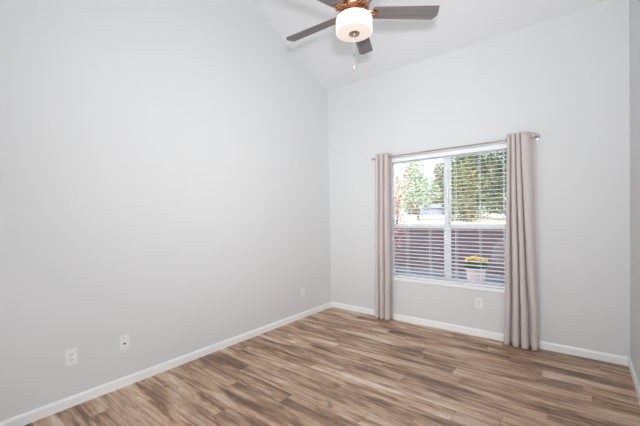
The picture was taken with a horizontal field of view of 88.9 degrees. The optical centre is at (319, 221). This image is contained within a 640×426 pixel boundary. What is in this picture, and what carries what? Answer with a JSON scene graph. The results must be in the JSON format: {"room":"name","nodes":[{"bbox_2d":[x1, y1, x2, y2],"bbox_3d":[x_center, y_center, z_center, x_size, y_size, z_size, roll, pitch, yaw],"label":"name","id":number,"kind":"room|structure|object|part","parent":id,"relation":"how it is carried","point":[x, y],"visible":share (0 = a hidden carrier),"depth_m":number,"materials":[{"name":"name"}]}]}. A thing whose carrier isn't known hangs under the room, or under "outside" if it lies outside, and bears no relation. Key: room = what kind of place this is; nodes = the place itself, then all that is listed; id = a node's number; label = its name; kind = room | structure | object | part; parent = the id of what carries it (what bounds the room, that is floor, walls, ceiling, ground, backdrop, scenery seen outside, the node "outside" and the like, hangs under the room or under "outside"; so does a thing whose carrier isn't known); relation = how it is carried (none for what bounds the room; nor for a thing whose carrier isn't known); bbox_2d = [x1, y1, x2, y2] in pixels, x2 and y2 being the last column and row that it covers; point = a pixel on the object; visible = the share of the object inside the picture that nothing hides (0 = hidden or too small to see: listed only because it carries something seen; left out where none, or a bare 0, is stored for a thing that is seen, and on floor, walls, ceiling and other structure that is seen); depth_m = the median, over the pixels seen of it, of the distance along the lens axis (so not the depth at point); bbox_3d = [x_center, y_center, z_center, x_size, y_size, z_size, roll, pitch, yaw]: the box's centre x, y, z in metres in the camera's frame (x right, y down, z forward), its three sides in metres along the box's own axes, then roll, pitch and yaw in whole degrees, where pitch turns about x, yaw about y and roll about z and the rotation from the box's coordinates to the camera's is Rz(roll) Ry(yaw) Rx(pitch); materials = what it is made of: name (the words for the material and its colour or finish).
{"room":"empty bedroom","nodes":[
{"label":"empty bedroom","id":0,"kind":"room"},
{"bbox_2d":[0,0,330,421],"bbox_3d":[-1.238,-1.151,3.224,0.160,4.941,4.150,0,1,39],"label":"wall","id":1,"kind":"structure","parent":0,"point":[164,164],"depth_m":2.77,"materials":[{"name":"white paint"}]},
{"bbox_2d":[65,347,76,366],"bbox_3d":[-1.806,0.984,2.367,0.009,0.118,0.072,0,1,39],"label":"wall outlet","id":2,"kind":"object","parent":1,"relation":"attached to","point":[70,354],"visible":1,"depth_m":2.37,"materials":[{"name":"white plastic"}]},
{"bbox_2d":[119,334,128,350],"bbox_3d":[-1.581,0.984,2.641,0.016,0.118,0.072,0,1,39],"label":"wall plate","id":3,"kind":"object","parent":1,"relation":"attached to","point":[123,340],"visible":1,"depth_m":2.64,"materials":[{"name":"white plastic"}]},
{"bbox_2d":[0,302,331,425],"bbox_3d":[-1.123,1.280,3.211,0.014,0.076,4.150,0,1,39],"label":"baseboard","id":4,"kind":"structure","parent":1,"relation":"attached to","point":[31,416],"depth_m":2.72,"materials":[{"name":"white paint"}]},
{"bbox_2d":[301,287,304,296],"bbox_3d":[-0.228,0.945,4.332,0.009,0.118,0.072,0,1,39],"label":"wall outlet","id":5,"kind":"object","parent":1,"relation":"attached to","point":[302,289],"visible":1,"depth_m":4.33,"materials":[{"name":"white plastic"}]},
{"bbox_2d":[24,307,639,425],"bbox_3d":[0.129,1.411,2.209,3.539,0.200,4.470,0,1,39],"label":"floor","id":6,"kind":"structure","parent":0,"point":[332,366],"depth_m":2.58,"materials":[{"name":"wood"}]},
{"bbox_2d":[249,0,610,90],"bbox_3d":[0.158,-2.749,2.276,3.539,2.204,4.820,0,1,39],"label":"ceiling","id":7,"kind":"structure","parent":0,"point":[458,24],"depth_m":3.62,"materials":[{"name":"white paint"}]},
{"bbox_2d":[286,0,439,68],"bbox_3d":[0.199,-1.894,2.369,1.151,1.569,1.186,0,1,39],"label":"ceiling fan","id":8,"kind":"object","parent":7,"relation":"hanging from","point":[354,20],"visible":1,"depth_m":2.34,"materials":[{"name":"grey wood"},{"name":"copper"},{"name":"opal glass"}]},
{"bbox_3d":[-0.065,-1.503,2.574,0.483,0.031,0.119,0,1,35],"label":"blade","id":9,"kind":"part","parent":8,"relation":"part of","materials":[{"name":"grey wood"}]},
{"bbox_3d":[-0.053,-1.496,2.131,0.483,0.031,0.119,-2,1,-37],"label":"blade","id":10,"kind":"part","parent":8,"relation":"part of","materials":[{"name":"grey wood"}]},
{"bbox_2d":[337,23,370,41],"bbox_3d":[0.248,-1.363,2.363,0.247,0.008,0.247,0,1,39],"label":"diffuser","id":11,"kind":"object","parent":8,"relation":"attached to","point":[345,31],"depth_m":2.34,"materials":[{"name":"white glass"}]},
{"bbox_3d":[0.247,-1.414,2.362,0.265,0.101,0.265,0,1,39],"label":"lamp shade","id":12,"kind":"part","parent":8,"relation":"part of","materials":[{"name":"white glass"}]},
{"bbox_3d":[0.352,-1.514,2.721,0.119,0.031,0.483,-1,1,17],"label":"blade","id":13,"kind":"part","parent":8,"relation":"part of","materials":[{"name":"grey wood"}]},
{"bbox_3d":[0.621,-1.513,2.370,0.483,0.031,0.119,-1,1,-1],"label":"blade","id":14,"kind":"part","parent":8,"relation":"part of","materials":[{"name":"grey wood"}]},
{"bbox_2d":[465,266,486,280],"bbox_3d":[2.934,1.054,6.135,0.387,0.373,0.387,0,1,39],"label":"pot","id":15,"kind":"object","parent":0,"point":[475,271],"depth_m":6.00,"materials":[{"name":"ceramic"}]},
{"bbox_2d":[327,0,629,357],"bbox_3d":[1.445,-0.329,3.861,3.539,3.172,0.160,0,1,39],"label":"wall","id":16,"kind":"structure","parent":0,"point":[564,80],"depth_m":3.19,"materials":[{"name":"white paint"}]},
{"bbox_2d":[393,276,504,292],"bbox_3d":[1.474,0.731,3.810,1.518,0.036,0.107,0,1,39],"label":"trim","id":17,"kind":"structure","parent":16,"relation":"attached to","point":[492,289],"depth_m":3.73,"materials":[{"name":"white paint"}]},
{"bbox_2d":[392,149,506,285],"bbox_3d":[1.509,-0.045,3.860,1.448,1.521,0.065,0,1,39],"label":"window","id":18,"kind":"structure","parent":16,"relation":"in","point":[447,181],"depth_m":3.84,"materials":[{"name":"white plastic"}]},
{"bbox_3d":[1.231,-0.345,4.094,0.691,0.860,0.024,0,1,39],"label":"sash","id":19,"kind":"part","parent":18,"relation":"part of","materials":[{"name":"clear glass"}]},
{"bbox_3d":[1.228,0.368,4.085,0.691,0.665,0.024,0,1,39],"label":"sash","id":20,"kind":"part","parent":18,"relation":"part of","materials":[{"name":"white plastic"}]},
{"bbox_2d":[392,143,506,288],"bbox_3d":[1.462,-0.045,3.801,1.432,1.512,0.065,0,1,39],"label":"window blind","id":21,"kind":"object","parent":18,"relation":"attached to","point":[499,146],"visible":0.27,"depth_m":3.76,"materials":[{"name":"white plastic"}]},
{"bbox_3d":[1.099,-0.022,4.098,0.003,1.459,0.058,0,1,39],"label":"ladder cord","id":22,"kind":"part","parent":21,"relation":"part of","materials":[{"name":"white fabric"}]},
{"bbox_3d":[1.321,-0.024,3.919,0.003,1.459,0.058,0,1,39],"label":"ladder cord","id":23,"kind":"part","parent":21,"relation":"part of","materials":[{"name":"white fabric"}]},
{"bbox_3d":[1.478,0.702,3.816,1.428,0.018,0.052,0,1,39],"label":"rail","id":24,"kind":"part","parent":21,"relation":"part of","materials":[{"name":"white plastic"}]},
{"bbox_3d":[1.555,-0.025,3.731,0.003,1.459,0.058,0,1,39],"label":"ladder cord","id":25,"kind":"part","parent":21,"relation":"part of","materials":[{"name":"white fabric"}]},
{"bbox_3d":[1.754,-0.026,3.572,0.003,1.459,0.058,0,1,39],"label":"ladder cord","id":26,"kind":"part","parent":21,"relation":"part of","materials":[{"name":"white fabric"}]},
{"bbox_3d":[1.934,-0.027,3.426,0.003,1.459,0.058,0,1,39],"label":"ladder cord","id":27,"kind":"part","parent":21,"relation":"part of","materials":[{"name":"white fabric"}]},
{"bbox_3d":[1.796,-0.348,3.640,0.691,0.860,0.024,0,1,39],"label":"sash","id":28,"kind":"part","parent":18,"relation":"part of","materials":[{"name":"clear glass"}]},
{"bbox_3d":[1.793,0.365,3.631,0.691,0.665,0.024,0,1,39],"label":"sash","id":29,"kind":"part","parent":18,"relation":"part of","materials":[{"name":"white plastic"}]},
{"bbox_2d":[372,134,539,159],"bbox_3d":[1.405,-0.809,3.705,1.823,0.045,0.109,0,1,39],"label":"curtain rod","id":30,"kind":"object","parent":16,"relation":"attached to","point":[537,136],"visible":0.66,"depth_m":3.53,"materials":[{"name":"grey metal"}]},
{"bbox_2d":[375,153,392,320],"bbox_3d":[0.808,0.199,4.171,0.241,2.106,0.123,0,1,39],"label":"window curtain","id":31,"kind":"object","parent":30,"relation":"hanging from","point":[383,162],"visible":1,"depth_m":4.13,"materials":[{"name":"beige fabric"}]},
{"bbox_3d":[1.383,-0.812,3.677,1.733,0.013,0.013,0,1,39],"label":"rod","id":32,"kind":"part","parent":30,"relation":"part of","materials":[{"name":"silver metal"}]},
{"bbox_2d":[504,132,539,350],"bbox_3d":[1.980,0.193,3.232,0.310,2.106,0.124,0,1,39],"label":"window curtain","id":33,"kind":"object","parent":30,"relation":"hanging from","point":[522,300],"visible":1,"depth_m":3.19,"materials":[{"name":"beige fabric"}]},
{"bbox_2d":[475,297,482,308],"bbox_3d":[1.734,0.894,3.560,0.072,0.118,0.009,0,1,39],"label":"wall outlet","id":34,"kind":"object","parent":16,"relation":"attached to","point":[478,301],"visible":1,"depth_m":3.56,"materials":[{"name":"white plastic"}]},
{"bbox_2d":[332,302,627,365],"bbox_3d":[1.420,1.221,3.819,3.191,0.076,0.014,0,1,39],"label":"baseboard","id":35,"kind":"structure","parent":16,"relation":"attached to","point":[607,357],"depth_m":3.51,"materials":[{"name":"white paint"}]},
{"bbox_2d":[629,0,639,384],"bbox_3d":[1.396,-1.166,1.108,0.160,4.941,4.150,0,1,39],"label":"wall","id":36,"kind":"structure","parent":0,"point":[634,5],"depth_m":2.52,"materials":[{"name":"white paint"}]},
{"bbox_2d":[628,357,639,403],"bbox_3d":[1.375,1.266,1.204,0.014,0.076,4.150,0,1,39],"label":"baseboard","id":37,"kind":"structure","parent":36,"relation":"attached to","point":[630,365],"depth_m":2.50,"materials":[{"name":"white paint"}]},
{"label":"outside","id":38,"kind":"structure","parent":0,"visible":0},
{"bbox_2d":[395,213,505,223],"bbox_3d":[21.928,-1.505,79.848,180.000,0.420,135.680,0,1,39],"label":"lawn","id":39,"kind":"structure","parent":38,"point":[411,219],"depth_m":19.57,"materials":[{"name":"green plant"}]},
{"bbox_2d":[394,168,410,209],"bbox_3d":[5.197,-2.091,24.313,3.554,4.052,2.553,0,1,39],"label":"tree","id":40,"kind":"object","parent":39,"relation":"on","point":[395,168],"visible":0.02,"depth_m":23.90,"materials":[{"name":"green plant"}]},
{"bbox_2d":[404,163,426,214],"bbox_3d":[25.220,-8.211,85.642,6.447,14.519,5.506,0,1,39],"label":"autumn tree","id":41,"kind":"object","parent":39,"relation":"on","point":[414,211],"visible":0.12,"depth_m":85.06,"materials":[{"name":"green plant"}]},
{"bbox_2d":[395,161,441,220],"bbox_3d":[5.959,-2.084,20.832,3.526,4.143,2.260,0,1,39],"label":"tree","id":42,"kind":"object","parent":39,"relation":"on","point":[415,179],"visible":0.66,"depth_m":20.42,"materials":[{"name":"green plant"}]},
{"bbox_2d":[420,203,454,214],"bbox_3d":[22.949,-2.354,63.400,6.200,2.150,4.200,0,1,39],"label":"shed","id":43,"kind":"object","parent":39,"relation":"on","point":[438,204],"visible":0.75,"depth_m":62.38,"materials":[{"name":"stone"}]},
{"bbox_3d":[21.702,-1.832,62.083,1.300,1.200,0.040,0,1,39],"label":"door","id":44,"kind":"part","parent":43,"relation":"part of","materials":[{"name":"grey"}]},
{"bbox_2d":[429,163,452,203],"bbox_3d":[30.343,-7.807,82.186,6.693,13.952,6.353,0,1,39],"label":"autumn tree","id":45,"kind":"object","parent":39,"relation":"on","point":[438,177],"visible":0.39,"depth_m":81.44,"materials":[{"name":"green plant"}]},
{"bbox_2d":[439,152,492,220],"bbox_3d":[8.317,-2.221,18.727,2.958,5.036,2.296,-1,1,6],"label":"broadleaf tree","id":46,"kind":"object","parent":39,"relation":"on","point":[467,156],"visible":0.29,"depth_m":18.30,"materials":[{"name":"green plant"}]},
{"bbox_2d":[451,158,490,221],"bbox_3d":[6.891,-1.429,15.299,1.937,3.125,1.486,0,1,39],"label":"broadleaf tree","id":47,"kind":"object","parent":39,"relation":"on","point":[468,195],"visible":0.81,"depth_m":15.22,"materials":[{"name":"green plant"}]},
{"bbox_2d":[451,152,498,217],"bbox_3d":[10.589,-2.880,22.902,3.576,6.146,3.151,0,1,39],"label":"broadleaf tree","id":48,"kind":"object","parent":39,"relation":"on","point":[491,152],"visible":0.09,"depth_m":22.29,"materials":[{"name":"green plant"}]},
{"bbox_2d":[478,156,505,212],"bbox_3d":[36.906,-7.455,69.907,6.538,13.251,5.728,0,1,39],"label":"autumn tree","id":49,"kind":"object","parent":39,"relation":"on","point":[489,175],"visible":0.13,"depth_m":68.83,"materials":[{"name":"green plant"}]},
{"bbox_2d":[484,150,506,216],"bbox_3d":[9.883,-2.806,16.847,2.561,5.619,2.736,0,1,39],"label":"broadleaf tree","id":50,"kind":"object","parent":39,"relation":"on","point":[501,154],"visible":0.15,"depth_m":16.87,"materials":[{"name":"green plant"}]},
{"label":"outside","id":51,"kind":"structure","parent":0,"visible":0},
{"bbox_2d":[395,267,504,282],"bbox_3d":[2.318,1.357,5.909,26.000,0.200,4.040,0,1,39],"label":"patio","id":52,"kind":"structure","parent":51,"point":[417,273],"depth_m":7.50,"materials":[{"name":"concrete"}]},
{"bbox_2d":[394,166,410,272],"bbox_3d":[1.554,0.082,6.649,0.684,2.394,0.541,0,1,39],"label":"shrub","id":53,"kind":"object","parent":52,"relation":"on","point":[395,180],"visible":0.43,"depth_m":6.61,"materials":[{"name":"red plant"}]},
{"bbox_2d":[394,228,505,276],"bbox_3d":[3.576,0.696,7.481,26.000,1.120,0.280,0,1,39],"label":"fence","id":54,"kind":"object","parent":52,"relation":"on","point":[413,232],"depth_m":7.68,"materials":[{"name":"brown wood"}]},
{"bbox_2d":[463,255,488,280],"bbox_3d":[2.932,0.943,6.132,0.447,0.596,0.447,0,1,39],"label":"potted plant","id":55,"kind":"object","parent":52,"relation":"on","point":[470,259],"visible":0.63,"depth_m":6.03,"materials":[{"name":"ceramic"}]},
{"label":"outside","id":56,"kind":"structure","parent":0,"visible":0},
{"bbox_2d":[399,214,500,216],"bbox_3d":[12.767,-0.684,44.475,90.350,0.050,9.328,0,1,37],"label":"road","id":57,"kind":"structure","parent":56,"point":[497,214],"depth_m":41.91,"materials":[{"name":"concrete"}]}
]}

